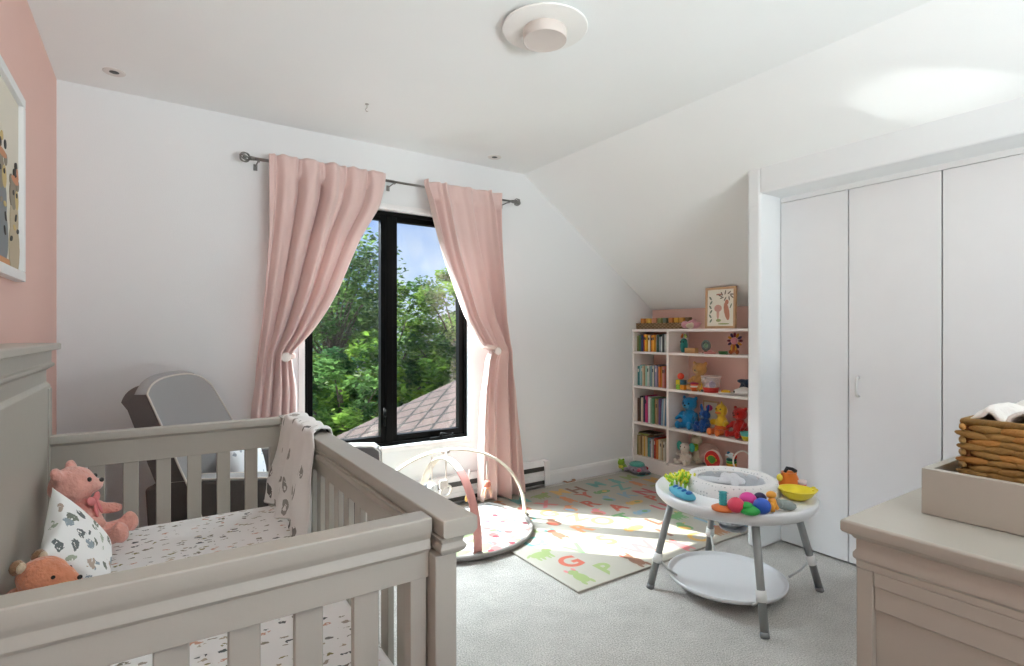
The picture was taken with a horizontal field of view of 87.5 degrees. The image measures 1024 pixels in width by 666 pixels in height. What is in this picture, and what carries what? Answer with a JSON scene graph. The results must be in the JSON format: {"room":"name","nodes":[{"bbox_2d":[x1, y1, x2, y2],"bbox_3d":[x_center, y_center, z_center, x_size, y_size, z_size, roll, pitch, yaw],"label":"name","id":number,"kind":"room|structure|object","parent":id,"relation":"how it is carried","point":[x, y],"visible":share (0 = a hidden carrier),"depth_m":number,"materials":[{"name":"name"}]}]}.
{"room":"bedroom","nodes":[
{"label":"bedroom","id":0,"kind":"room"},
{"bbox_2d":[0,0,56,434],"bbox_3d":[-0.869,-0.030,0.499,0.118,2.500,5.400,0,0,-34],"label":"wall","id":1,"kind":"structure","parent":0,"point":[28,309],"depth_m":2.11,"materials":[{"name":"paint"}]},
{"bbox_2d":[0,54,25,281],"bbox_3d":[-1.502,-0.480,1.571,0.030,0.616,0.565,0,0,-34],"label":"wall picture","id":2,"kind":"object","parent":1,"relation":"attached to","point":[12,101],"visible":1,"depth_m":1.68},
{"bbox_2d":[0,255,9,264],"bbox_3d":[-1.501,-0.217,1.572,0.001,0.020,0.465,0,0,-34],"label":"print","id":3,"kind":"object","parent":2,"relation":"attached to","point":[4,259],"depth_m":1.60},
{"bbox_2d":[0,130,19,268],"bbox_3d":[-1.499,-0.389,1.574,0.007,0.416,0.496,0,0,-34],"label":"print","id":4,"kind":"object","parent":2,"relation":"attached to","point":[9,152],"depth_m":1.66},
{"bbox_2d":[57,80,651,526],"bbox_3d":[-0.454,-0.080,3.892,4.600,2.600,0.160,0,0,-34],"label":"wall","id":5,"kind":"structure","parent":0,"point":[163,227],"depth_m":3.00,"materials":[{"name":"paint"}]},
{"bbox_2d":[239,152,520,205],"bbox_3d":[-0.745,-0.972,3.512,1.888,0.064,0.144,0,0,-34],"label":"curtain rod","id":6,"kind":"object","parent":5,"relation":"attached to","point":[517,202],"visible":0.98,"depth_m":3.43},
{"bbox_2d":[250,153,385,418],"bbox_3d":[-1.128,0.088,3.168,0.798,2.204,0.157,0,0,-38],"label":"curtain","id":7,"kind":"object","parent":6,"relation":"hanging from","point":[320,213],"visible":0.68,"depth_m":3.08,"materials":[{"name":"pink fabric"}]},
{"bbox_2d":[424,178,525,501],"bbox_3d":[-0.238,0.088,3.750,0.812,2.204,0.158,0,0,-34],"label":"curtain","id":8,"kind":"object","parent":6,"relation":"hanging from","point":[467,221],"visible":0.98,"depth_m":3.79,"materials":[{"name":"pink fabric"}]},
{"bbox_2d":[305,210,466,446],"bbox_3d":[-0.819,-0.028,3.623,1.143,1.572,0.137,0,0,-34],"label":"window","id":9,"kind":"structure","parent":5,"relation":"in","point":[388,435],"depth_m":3.60,"materials":[{"name":"black metal"}]},
{"bbox_2d":[298,203,473,453],"bbox_3d":[-0.800,-0.030,3.591,1.220,1.645,0.072,0,0,-34],"label":"trim","id":10,"kind":"structure","parent":5,"relation":"attached to","point":[383,207],"depth_m":3.69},
{"bbox_2d":[415,459,549,501],"bbox_3d":[-0.415,1.097,3.776,1.675,0.186,0.072,0,0,-34],"label":"baseboard heater","id":11,"kind":"object","parent":5,"relation":"attached to","point":[537,472],"visible":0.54,"depth_m":3.89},
{"bbox_2d":[544,456,632,485],"bbox_3d":[0.673,1.164,4.546,1.000,0.112,0.014,0,0,-34],"label":"baseboard","id":12,"kind":"structure","parent":5,"relation":"attached to","point":[567,474],"depth_m":4.51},
{"bbox_2d":[27,0,931,173],"bbox_3d":[0.287,-1.295,1.279,2.906,0.120,5.400,0,0,-34],"label":"ceiling","id":13,"kind":"structure","parent":0,"point":[438,78],"depth_m":2.42,"materials":[{"name":"paint"}]},
{"bbox_2d":[102,67,125,76],"bbox_3d":[-1.882,-1.232,2.530,0.090,0.006,0.090,0,0,-34],"label":"recessed light","id":14,"kind":"object","parent":13,"relation":"attached to","point":[114,72],"visible":1,"depth_m":2.53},
{"bbox_2d":[488,155,500,159],"bbox_3d":[-0.122,-1.232,3.754,0.096,0.006,0.096,0,0,-34],"label":"recessed light","id":15,"kind":"object","parent":13,"relation":"attached to","point":[492,157],"visible":1,"depth_m":3.75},
{"bbox_2d":[502,2,587,51],"bbox_3d":[0.131,-1.201,2.139,0.343,0.069,0.343,0,0,-34],"label":"ceiling light","id":16,"kind":"object","parent":13,"relation":"attached to","point":[543,26],"visible":1,"depth_m":2.09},
{"bbox_2d":[379,470,856,665],"bbox_3d":[0.989,1.270,1.753,4.600,0.100,5.400,0,0,-34],"label":"floor","id":17,"kind":"structure","parent":0,"point":[510,612],"depth_m":2.29,"materials":[{"name":"carpet"}]},
{"bbox_2d":[0,343,476,665],"bbox_3d":[-0.800,0.625,1.290,0.840,1.189,1.435,0,0,-34],"label":"crib","id":18,"kind":"object","parent":17,"relation":"on","point":[410,539],"visible":0.78,"depth_m":0.92,"materials":[{"name":"wood"}]},
{"bbox_2d":[109,506,393,665],"bbox_3d":[-0.793,0.706,1.303,0.653,0.148,1.248,0,0,-34],"label":"mattress","id":19,"kind":"object","parent":18,"relation":"in","point":[171,541],"visible":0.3,"depth_m":1.53,"materials":[{"name":"fabric"}]},
{"bbox_2d":[6,549,82,593],"bbox_3d":[-1.014,0.542,1.157,0.143,0.127,0.134,0,0,-34],"label":"teddy bear","id":20,"kind":"object","parent":19,"relation":"on","point":[43,570],"visible":0.59,"depth_m":1.14},
{"bbox_2d":[41,488,111,578],"bbox_3d":[-1.089,0.540,1.346,0.129,0.292,0.308,0,0,-34],"label":"throw pillow","id":21,"kind":"object","parent":19,"relation":"on","point":[71,535],"visible":0.76,"depth_m":1.31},
{"bbox_2d":[47,460,138,544],"bbox_3d":[-1.221,0.504,1.557,0.201,0.257,0.173,0,0,-22],"label":"teddy bear","id":22,"kind":"object","parent":19,"relation":"on","point":[76,483],"visible":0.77,"depth_m":1.53},
{"bbox_2d":[264,412,332,536],"bbox_3d":[-0.709,0.460,1.814,0.161,0.336,0.525,0,0,-34],"label":"blanket","id":23,"kind":"object","parent":18,"relation":"on","point":[288,484],"visible":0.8,"depth_m":1.78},
{"bbox_2d":[121,371,382,525],"bbox_3d":[-1.148,0.699,2.528,0.997,1.043,0.701,0,0,-8],"label":"armchair","id":24,"kind":"object","parent":17,"relation":"on","point":[172,397],"visible":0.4,"depth_m":2.22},
{"bbox_2d":[230,448,266,471],"bbox_3d":[-1.260,0.595,2.512,0.137,0.266,0.400,0,0,-8],"label":"lumbar pillow","id":25,"kind":"object","parent":24,"relation":"on","point":[236,457],"visible":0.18,"depth_m":2.38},
{"bbox_2d":[460,471,747,592],"bbox_3d":[0.665,1.213,3.709,1.941,0.013,1.607,0,0,-34],"label":"play mat","id":26,"kind":"object","parent":17,"relation":"on","point":[588,534],"visible":0.71,"depth_m":3.29,"materials":[{"name":"plastic"}]},
{"bbox_2d":[395,447,533,561],"bbox_3d":[-0.294,0.961,3.199,1.027,0.489,0.756,0,0,-34],"label":"baby gym","id":27,"kind":"object","parent":26,"relation":"on","point":[501,529],"visible":0.48,"depth_m":3.17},
{"bbox_2d":[424,456,437,492],"bbox_3d":[-0.492,0.881,3.287,0.074,0.250,0.080,0,0,38],"label":"elephant","id":28,"kind":"object","parent":27,"relation":"hanging from","point":[431,485],"visible":0.65,"depth_m":3.28},
{"bbox_2d":[481,461,491,497],"bbox_3d":[-0.156,0.923,3.393,0.068,0.224,0.073,0,0,-34],"label":"octopus","id":29,"kind":"object","parent":27,"relation":"hanging from","point":[486,484],"visible":1,"depth_m":3.38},
{"bbox_2d":[618,458,626,469],"bbox_3d":[0.974,1.154,4.729,0.145,0.102,0.103,0,0,-34],"label":"frog","id":30,"kind":"object","parent":26,"relation":"on","point":[621,463],"visible":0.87,"depth_m":4.71},
{"bbox_2d":[624,461,649,473],"bbox_3d":[1.086,1.159,4.627,0.196,0.095,0.200,0,0,-15],"label":"turtle","id":31,"kind":"object","parent":26,"relation":"on","point":[634,467],"visible":0.96,"depth_m":4.59},
{"bbox_2d":[632,328,747,475],"bbox_3d":[1.641,0.593,4.240,0.271,1.254,1.595,0,0,-34],"label":"bookcase","id":32,"kind":"object","parent":17,"relation":"on","point":[733,367],"visible":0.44,"depth_m":4.50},
{"bbox_2d":[637,398,639,420],"bbox_3d":[1.203,0.690,4.864,0.164,0.209,0.022,0,0,-34],"label":"book","id":33,"kind":"object","parent":32,"relation":"on","point":[638,399],"visible":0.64,"depth_m":4.81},
{"bbox_2d":[637,434,641,454],"bbox_3d":[1.198,1.006,4.863,0.161,0.176,0.018,0,0,-34],"label":"book","id":34,"kind":"object","parent":32,"relation":"on","point":[639,434],"visible":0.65,"depth_m":4.82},
{"bbox_2d":[639,435,641,454],"bbox_3d":[1.200,1.009,4.840,0.148,0.170,0.019,0,0,-34],"label":"book","id":35,"kind":"object","parent":32,"relation":"on","point":[640,441],"visible":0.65,"depth_m":4.80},
{"bbox_2d":[641,397,642,421],"bbox_3d":[1.224,0.686,4.830,0.160,0.216,0.018,0,0,-34],"label":"book","id":36,"kind":"object","parent":32,"relation":"on","point":[642,397],"visible":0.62,"depth_m":4.78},
{"bbox_2d":[641,335,643,350],"bbox_3d":[1.225,0.092,4.824,0.164,0.144,0.022,0,0,-34],"label":"book","id":37,"kind":"object","parent":32,"relation":"on","point":[642,336],"visible":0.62,"depth_m":4.78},
{"bbox_2d":[642,366,644,385],"bbox_3d":[1.229,0.381,4.809,0.153,0.177,0.022,0,0,-34],"label":"book","id":38,"kind":"object","parent":32,"relation":"on","point":[643,367],"visible":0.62,"depth_m":4.76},
{"bbox_2d":[643,396,644,421],"bbox_3d":[1.235,0.680,4.814,0.143,0.230,0.020,0,0,-34],"label":"book","id":39,"kind":"object","parent":32,"relation":"on","point":[643,396],"visible":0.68,"depth_m":4.77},
{"bbox_2d":[642,435,646,455],"bbox_3d":[1.221,1.006,4.810,0.134,0.178,0.020,0,0,-34],"label":"book","id":40,"kind":"object","parent":32,"relation":"on","point":[642,435],"visible":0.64,"depth_m":4.77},
{"bbox_2d":[645,335,647,351],"bbox_3d":[1.251,0.091,4.783,0.167,0.147,0.022,0,0,-34],"label":"book","id":41,"kind":"object","parent":32,"relation":"on","point":[646,336],"visible":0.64,"depth_m":4.74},
{"bbox_2d":[646,397,647,422],"bbox_3d":[1.248,0.681,4.777,0.133,0.227,0.016,0,0,-34],"label":"book","id":42,"kind":"object","parent":32,"relation":"on","point":[646,397],"visible":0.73,"depth_m":4.74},
{"bbox_2d":[647,365,650,385],"bbox_3d":[1.253,0.378,4.757,0.135,0.182,0.017,0,0,-34],"label":"book","id":43,"kind":"object","parent":32,"relation":"on","point":[648,366],"visible":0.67,"depth_m":4.72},
{"bbox_2d":[650,399,651,423],"bbox_3d":[1.282,0.686,4.740,0.158,0.216,0.016,0,0,-34],"label":"book","id":44,"kind":"object","parent":32,"relation":"on","point":[650,399],"visible":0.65,"depth_m":4.69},
{"bbox_2d":[645,435,657,456],"bbox_3d":[1.250,1.005,4.785,0.156,0.179,0.020,0,0,-34],"label":"book","id":45,"kind":"object","parent":32,"relation":"on","point":[646,437],"visible":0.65,"depth_m":4.74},
{"bbox_2d":[651,439,653,457],"bbox_3d":[1.280,1.013,4.727,0.148,0.163,0.014,0,0,-34],"label":"book","id":46,"kind":"object","parent":32,"relation":"on","point":[652,440],"visible":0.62,"depth_m":4.68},
{"bbox_2d":[648,436,657,456],"bbox_3d":[1.268,1.011,4.770,0.149,0.166,0.023,0,0,-34],"label":"book","id":47,"kind":"object","parent":32,"relation":"on","point":[655,436],"visible":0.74,"depth_m":4.73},
{"bbox_3d":[1.225,0.901,4.806,0.137,0.011,0.125,0,0,-34],"label":"book","id":48,"kind":"object","parent":47,"relation":"on","visible":0},
{"bbox_2d":[639,430,663,435],"bbox_3d":[1.245,0.889,4.777,0.137,0.011,0.175,0,0,-34],"label":"book","id":49,"kind":"object","parent":48,"relation":"on","point":[650,432],"visible":1,"depth_m":4.75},
{"bbox_2d":[652,366,653,386],"bbox_3d":[1.292,0.379,4.723,0.148,0.180,0.013,0,0,-34],"label":"book","id":50,"kind":"object","parent":32,"relation":"on","point":[652,366],"visible":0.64,"depth_m":4.68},
{"bbox_2d":[652,335,655,351],"bbox_3d":[1.302,0.091,4.716,0.171,0.147,0.024,0,0,-34],"label":"book","id":51,"kind":"object","parent":32,"relation":"on","point":[653,336],"visible":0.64,"depth_m":4.67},
{"bbox_2d":[656,400,658,424],"bbox_3d":[1.321,0.690,4.687,0.172,0.209,0.019,0,0,-34],"label":"book","id":52,"kind":"object","parent":32,"relation":"on","point":[657,401],"visible":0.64,"depth_m":4.64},
{"bbox_2d":[652,397,665,423],"bbox_3d":[1.297,0.681,4.725,0.166,0.227,0.022,0,0,-34],"label":"book","id":53,"kind":"object","parent":32,"relation":"on","point":[654,398],"visible":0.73,"depth_m":4.68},
{"bbox_2d":[656,335,661,351],"bbox_3d":[1.317,0.090,4.669,0.149,0.149,0.024,0,0,-34],"label":"book","id":54,"kind":"object","parent":32,"relation":"on","point":[657,336],"visible":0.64,"depth_m":4.62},
{"bbox_2d":[655,365,663,386],"bbox_3d":[1.311,0.376,4.693,0.149,0.186,0.023,0,0,-34],"label":"book","id":55,"kind":"object","parent":32,"relation":"on","point":[656,366],"visible":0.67,"depth_m":4.65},
{"bbox_2d":[658,367,660,386],"bbox_3d":[1.327,0.381,4.657,0.141,0.177,0.021,0,0,-34],"label":"book","id":56,"kind":"object","parent":32,"relation":"on","point":[659,368],"visible":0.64,"depth_m":4.62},
{"bbox_2d":[654,436,665,458],"bbox_3d":[1.308,1.006,4.699,0.165,0.178,0.014,0,0,-34],"label":"book","id":57,"kind":"object","parent":32,"relation":"on","point":[655,439],"visible":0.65,"depth_m":4.65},
{"bbox_2d":[658,438,665,459],"bbox_3d":[1.330,1.008,4.665,0.145,0.172,0.018,0,0,-34],"label":"book","id":58,"kind":"object","parent":32,"relation":"on","point":[664,438],"visible":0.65,"depth_m":4.63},
{"bbox_2d":[636,322,688,328],"bbox_3d":[1.311,-0.062,4.709,0.143,0.054,0.545,0,0,-34],"label":"woven tray","id":59,"kind":"object","parent":32,"relation":"on","point":[672,325],"visible":0.87,"depth_m":4.63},
{"bbox_2d":[661,399,663,425],"bbox_3d":[1.352,0.680,4.635,0.164,0.228,0.026,0,0,-34],"label":"book","id":60,"kind":"object","parent":32,"relation":"on","point":[662,399],"visible":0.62,"depth_m":4.59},
{"bbox_2d":[660,440,665,459],"bbox_3d":[1.339,1.011,4.649,0.150,0.166,0.018,0,0,-34],"label":"book","id":61,"kind":"object","parent":32,"relation":"on","point":[661,441],"visible":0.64,"depth_m":4.61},
{"bbox_2d":[662,367,663,387],"bbox_3d":[1.353,0.380,4.619,0.150,0.179,0.022,0,0,-34],"label":"book","id":62,"kind":"object","parent":32,"relation":"on","point":[662,367],"visible":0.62,"depth_m":4.58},
{"bbox_2d":[663,398,665,425],"bbox_3d":[1.369,0.678,4.628,0.170,0.232,0.028,0,0,-34],"label":"book","id":63,"kind":"object","parent":32,"relation":"on","point":[665,398],"visible":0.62,"depth_m":4.58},
{"bbox_2d":[663,441,665,460],"bbox_3d":[1.367,1.013,4.624,0.166,0.163,0.016,0,0,-34],"label":"book","id":64,"kind":"object","parent":32,"relation":"on","point":[664,442],"visible":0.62,"depth_m":4.58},
{"bbox_2d":[664,366,665,387],"bbox_3d":[1.364,0.376,4.601,0.149,0.186,0.016,0,0,-34],"label":"book","id":65,"kind":"object","parent":32,"relation":"on","point":[664,366],"visible":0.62,"depth_m":4.56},
{"bbox_2d":[673,441,694,465],"bbox_3d":[1.426,1.000,4.452,0.138,0.185,0.171,0,0,-34],"label":"elephant","id":66,"kind":"object","parent":32,"relation":"on","point":[685,457],"visible":1,"depth_m":4.43},
{"bbox_2d":[680,334,687,352],"bbox_3d":[1.439,0.085,4.481,0.060,0.159,0.064,0,0,-34],"label":"figurine","id":67,"kind":"object","parent":32,"relation":"on","point":[683,343],"visible":0.87,"depth_m":4.46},
{"bbox_2d":[675,396,698,429],"bbox_3d":[1.465,0.661,4.446,0.190,0.267,0.181,0,0,-34],"label":"teddy bear","id":68,"kind":"object","parent":32,"relation":"on","point":[689,416],"visible":0.87,"depth_m":4.43},
{"bbox_2d":[681,319,701,328],"bbox_3d":[1.477,-0.074,4.409,0.092,0.078,0.173,0,0,-34],"label":"plush bunny","id":69,"kind":"object","parent":32,"relation":"on","point":[692,324],"visible":1,"depth_m":4.38},
{"bbox_2d":[685,348,697,352],"bbox_3d":[1.464,0.143,4.370,0.055,0.042,0.100,0,0,-34],"label":"wooden box","id":70,"kind":"object","parent":32,"relation":"on","point":[687,350],"visible":1,"depth_m":4.34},
{"bbox_2d":[690,382,698,390],"bbox_3d":[1.479,0.435,4.335,0.070,0.068,0.070,0,0,-34],"label":"cup","id":71,"kind":"object","parent":32,"relation":"on","point":[693,385],"visible":0.98,"depth_m":4.31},
{"bbox_2d":[690,434,701,463],"bbox_3d":[1.538,0.968,4.481,0.110,0.246,0.122,0,0,-34],"label":"frog","id":72,"kind":"object","parent":32,"relation":"on","point":[696,440],"visible":0.73,"depth_m":4.46},
{"bbox_2d":[686,361,706,390],"bbox_3d":[1.523,0.352,4.386,0.151,0.236,0.151,0,0,-34],"label":"teddy bear","id":73,"kind":"object","parent":32,"relation":"on","point":[699,369],"visible":0.83,"depth_m":4.36},
{"bbox_2d":[692,404,710,432],"bbox_3d":[1.532,0.684,4.305,0.135,0.218,0.138,0,0,-34],"label":"plush bunny","id":74,"kind":"object","parent":32,"relation":"on","point":[704,423],"visible":0.94,"depth_m":4.29},
{"bbox_2d":[701,340,710,352],"bbox_3d":[1.569,0.110,4.327,0.064,0.109,0.070,0,0,7],"label":"ring rattle","id":75,"kind":"object","parent":32,"relation":"on","point":[705,344],"visible":0.9,"depth_m":4.32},
{"bbox_2d":[699,443,718,462],"bbox_3d":[1.614,0.995,4.421,0.070,0.173,0.224,0,0,-34],"label":"rainbow","id":76,"kind":"object","parent":32,"relation":"on","point":[703,448],"visible":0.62,"depth_m":4.41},
{"bbox_2d":[703,400,718,427],"bbox_3d":[1.645,0.677,4.425,0.013,0.235,0.150,0,0,-34],"label":"greeting card","id":77,"kind":"object","parent":32,"relation":"on","point":[712,404],"visible":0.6,"depth_m":4.41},
{"bbox_2d":[701,375,721,392],"bbox_3d":[1.578,0.405,4.242,0.158,0.129,0.158,0,0,-34],"label":"bin","id":78,"kind":"object","parent":32,"relation":"on","point":[707,390],"visible":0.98,"depth_m":4.20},
{"bbox_2d":[704,450,721,465],"bbox_3d":[1.579,1.006,4.195,0.070,0.178,0.150,0,0,-34],"label":"toy","id":79,"kind":"object","parent":32,"relation":"on","point":[712,457],"visible":0.76,"depth_m":4.17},
{"bbox_2d":[706,401,729,436],"bbox_3d":[1.617,0.666,4.178,0.175,0.262,0.161,0,0,-34],"label":"duck","id":80,"kind":"object","parent":32,"relation":"on","point":[720,423],"visible":0.95,"depth_m":4.16},
{"bbox_2d":[705,286,736,328],"bbox_3d":[1.607,-0.194,4.121,0.030,0.318,0.264,0,0,-34],"label":"framed print","id":81,"kind":"object","parent":32,"relation":"on","point":[720,302],"visible":1,"depth_m":4.11},
{"bbox_2d":[718,390,734,394],"bbox_3d":[1.652,0.453,4.096,0.112,0.034,0.146,0,0,-34],"label":"pan","id":82,"kind":"object","parent":32,"relation":"on","point":[723,392],"visible":1,"depth_m":4.08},
{"bbox_2d":[725,451,736,466],"bbox_3d":[1.665,0.998,4.059,0.087,0.192,0.087,0,0,-15],"label":"toy","id":83,"kind":"object","parent":32,"relation":"on","point":[730,455],"visible":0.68,"depth_m":4.04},
{"bbox_2d":[727,332,742,353],"bbox_3d":[1.695,0.078,4.077,0.046,0.168,0.134,0,0,-34],"label":"plush","id":84,"kind":"object","parent":32,"relation":"on","point":[734,347],"visible":1,"depth_m":4.07},
{"bbox_2d":[724,406,747,438],"bbox_3d":[1.709,0.678,4.061,0.165,0.235,0.157,0,0,-34],"label":"teddy bear","id":85,"kind":"object","parent":32,"relation":"on","point":[740,414],"visible":0.89,"depth_m":4.04},
{"bbox_2d":[732,450,747,466],"bbox_3d":[1.706,0.983,3.961,0.061,0.223,0.156,0,0,-34],"label":"toy","id":86,"kind":"object","parent":32,"relation":"on","point":[736,453],"visible":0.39,"depth_m":4.00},
{"bbox_2d":[733,387,747,395],"bbox_3d":[1.723,0.436,4.008,0.088,0.065,0.135,0,0,-34],"label":"van","id":87,"kind":"object","parent":32,"relation":"on","point":[743,391],"visible":0.87,"depth_m":3.98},
{"bbox_2d":[737,379,747,387],"bbox_3d":[1.780,0.408,4.095,0.065,0.115,0.114,0,0,-34],"label":"boat","id":88,"kind":"object","parent":32,"relation":"on","point":[743,382],"visible":0.46,"depth_m":4.08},
{"bbox_2d":[740,431,747,440],"bbox_3d":[1.729,0.762,3.946,0.094,0.064,0.094,0,0,-34],"label":"bowl","id":89,"kind":"object","parent":32,"relation":"on","point":[744,434],"visible":0.63,"depth_m":3.93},
{"bbox_2d":[646,466,823,638],"bbox_3d":[1.047,0.930,2.534,0.711,0.591,0.711,0,0,-37],"label":"table","id":90,"kind":"object","parent":17,"relation":"on","point":[733,497],"visible":1,"depth_m":2.44,"materials":[{"name":"plastic"}]},
{"bbox_2d":[655,472,819,525],"bbox_3d":[1.047,0.767,2.534,0.712,0.066,0.712,0,0,-34],"label":"tray","id":91,"kind":"object","parent":90,"relation":"on","point":[703,504],"depth_m":2.28,"materials":[{"name":"plastic"}]},
{"bbox_2d":[776,466,798,484],"bbox_3d":[1.314,0.688,2.544,0.104,0.107,0.092,0,0,-34],"label":"toy","id":92,"kind":"object","parent":90,"relation":"on","point":[786,476],"depth_m":2.53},
{"bbox_2d":[778,484,817,500],"bbox_3d":[1.276,0.720,2.394,0.159,0.044,0.159,0,0,31],"label":"bowl","id":93,"kind":"object","parent":90,"relation":"on","point":[791,492],"depth_m":2.40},
{"bbox_2d":[798,479,806,485],"bbox_3d":[1.362,0.714,2.516,0.044,0.048,0.043,0,0,-34],"label":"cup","id":94,"kind":"object","parent":90,"relation":"on","point":[803,482],"depth_m":2.50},
{"bbox_2d":[840,487,1023,665],"bbox_3d":[1.202,0.770,0.976,1.116,0.900,0.623,0,0,-34],"label":"dresser","id":95,"kind":"object","parent":17,"relation":"on","point":[932,590],"visible":0.9,"depth_m":0.84,"materials":[{"name":"wood"}]},
{"bbox_2d":[922,455,1023,535],"bbox_3d":[1.151,0.279,0.970,0.727,0.080,0.441,0,0,-34],"label":"tray","id":96,"kind":"object","parent":95,"relation":"on","point":[995,504],"visible":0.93,"depth_m":0.89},
{"bbox_3d":[1.151,0.288,0.970,0.667,0.045,0.381,0,0,-34],"label":"changing pad","id":97,"kind":"object","parent":96,"relation":"in","visible":0},
{"bbox_2d":[954,415,1023,483],"bbox_3d":[1.035,0.207,0.890,0.371,0.114,0.401,0,0,-34],"label":"wicker basket","id":98,"kind":"object","parent":97,"relation":"on","point":[992,449],"visible":0.88,"depth_m":0.91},
{"bbox_2d":[971,400,1023,421],"bbox_3d":[0.941,0.167,1.006,0.287,0.081,0.062,0,0,-34],"label":"folded cloth","id":99,"kind":"object","parent":98,"relation":"in","point":[1001,411],"visible":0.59,"depth_m":0.94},
{"bbox_2d":[1005,410,1023,423],"bbox_3d":[0.969,0.165,0.965,0.286,0.083,0.062,0,0,-34],"label":"folded cloth","id":100,"kind":"object","parent":98,"relation":"in","point":[1018,417],"visible":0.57,"depth_m":0.90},
{"bbox_2d":[652,306,747,328],"bbox_3d":[1.832,0.420,4.312,0.120,1.600,1.900,0,0,-34],"label":"wall","id":101,"kind":"structure","parent":0,"point":[698,314],"depth_m":4.57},
{"bbox_2d":[748,169,780,546],"bbox_3d":[1.843,0.110,3.361,1.126,2.220,0.082,0,0,-34],"label":"wall","id":102,"kind":"structure","parent":0,"point":[764,210],"depth_m":3.06,"materials":[{"name":"paint"}]},
{"bbox_2d":[781,190,848,561],"bbox_3d":[1.683,0.226,2.981,0.030,1.964,0.361,0,0,-34],"label":"door","id":103,"kind":"structure","parent":102,"relation":"in","point":[814,230],"depth_m":2.95,"materials":[{"name":"wood"}]},
{"bbox_2d":[760,97,1023,197],"bbox_3d":[2.562,-0.984,1.740,0.506,0.393,3.420,0,0,-34],"label":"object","id":104,"kind":"structure","parent":102,"relation":"attached to","point":[997,127],"depth_m":2.46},
{"bbox_2d":[849,171,942,563],"bbox_3d":[1.883,0.226,2.652,0.066,1.964,0.397,0,0,-34],"label":"door","id":105,"kind":"structure","parent":102,"relation":"in","point":[896,226],"depth_m":2.65,"materials":[{"name":"wood"}]},
{"bbox_2d":[781,147,1023,202],"bbox_3d":[2.030,-0.773,2.488,0.046,0.029,1.575,0,0,-34],"label":"trim","id":106,"kind":"structure","parent":102,"relation":"attached to","point":[1013,152],"depth_m":2.59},
{"bbox_2d":[943,154,1023,459],"bbox_3d":[2.121,0.226,2.331,0.030,1.964,0.390,0,0,-34],"label":"door","id":107,"kind":"structure","parent":102,"relation":"in","point":[983,202],"depth_m":2.37,"materials":[{"name":"wood"}]},
{"bbox_2d":[524,0,1023,309],"bbox_3d":[2.214,-0.696,2.579,1.744,1.359,5.400,0,0,-34],"label":"ceiling","id":108,"kind":"structure","parent":0,"point":[663,200],"depth_m":2.87,"materials":[{"name":"paint"}]},
{"label":"outside","id":109,"kind":"structure","parent":0,"visible":0},
{"bbox_3d":[-13.665,4.470,29.201,70.000,0.100,56.300,0,0,-34],"label":"ground","id":110,"kind":"structure","parent":109,"visible":0},
{"bbox_2d":[313,302,367,379],"bbox_3d":[-6.846,1.387,15.436,5.082,6.074,5.237,0,0,-34],"label":"leafy tree","id":111,"kind":"object","parent":110,"relation":"on","point":[332,302],"visible":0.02,"depth_m":15.21,"materials":[{"name":"green plant"}]},
{"bbox_2d":[313,365,372,412],"bbox_3d":[-4.269,1.946,9.643,3.786,4.957,4.114,0,0,7],"label":"leafy tree","id":112,"kind":"object","parent":110,"relation":"on","point":[316,376],"visible":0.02,"depth_m":10.26,"materials":[{"name":"green plant"}]},
{"bbox_2d":[313,404,377,435],"bbox_3d":[-2.546,2.768,8.409,2.703,3.317,2.766,0,0,-41],"label":"leafy tree","id":113,"kind":"object","parent":110,"relation":"on","point":[343,418],"visible":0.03,"depth_m":8.24,"materials":[{"name":"green plant"}]},
{"bbox_2d":[313,346,401,433],"bbox_3d":[-2.955,2.320,9.227,2.670,4.211,2.370,0,0,38],"label":"leafy tree","id":114,"kind":"object","parent":110,"relation":"on","point":[357,387],"visible":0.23,"depth_m":8.90,"materials":[{"name":"green plant"}]},
{"bbox_2d":[313,227,408,373],"bbox_3d":[-3.769,0.589,11.795,3.237,7.668,3.119,0,0,41],"label":"leafy tree","id":115,"kind":"object","parent":110,"relation":"on","point":[331,335],"visible":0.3,"depth_m":11.64,"materials":[{"name":"green plant"}]},
{"bbox_2d":[313,279,452,412],"bbox_3d":[-3.265,1.524,13.829,3.994,5.800,3.640,0,0,2],"label":"leafy tree","id":116,"kind":"object","parent":110,"relation":"on","point":[434,350],"visible":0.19,"depth_m":13.27,"materials":[{"name":"green plant"}]},
{"bbox_2d":[313,328,455,427],"bbox_3d":[-2.581,2.161,10.770,3.656,4.527,3.410,0,0,-34],"label":"leafy tree","id":117,"kind":"object","parent":110,"relation":"on","point":[438,369],"visible":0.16,"depth_m":9.78,"materials":[{"name":"green plant"}]},
{"bbox_2d":[326,275,455,388],"bbox_3d":[-4.327,1.159,18.257,5.798,6.529,4.085,0,0,28],"label":"leafy tree","id":118,"kind":"object","parent":110,"relation":"on","point":[409,284],"visible":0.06,"depth_m":18.14,"materials":[{"name":"green plant"}]},
{"bbox_2d":[336,380,455,438],"bbox_3d":[0.326,1.786,6.402,7.300,5.269,2.750,0,0,-34],"label":"roof","id":119,"kind":"structure","parent":110,"relation":"on","point":[436,409],"depth_m":6.31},
{"bbox_2d":[374,326,455,416],"bbox_3d":[-1.191,2.069,12.138,3.385,4.712,3.426,0,0,31],"label":"leafy tree","id":120,"kind":"object","parent":110,"relation":"on","point":[447,346],"visible":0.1,"depth_m":11.74,"materials":[{"name":"green plant"}]},
{"bbox_2d":[397,267,455,391],"bbox_3d":[-1.493,0.980,14.653,3.699,6.887,3.632,0,0,-34],"label":"leafy tree","id":121,"kind":"object","parent":110,"relation":"on","point":[444,278],"visible":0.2,"depth_m":14.39,"materials":[{"name":"green plant"}]},
{"bbox_2d":[407,312,455,390],"bbox_3d":[-0.595,0.900,17.337,4.750,7.047,4.782,0,0,-34],"label":"leafy tree","id":122,"kind":"object","parent":110,"relation":"on","point":[451,315],"visible":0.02,"depth_m":16.66,"materials":[{"name":"green plant"}]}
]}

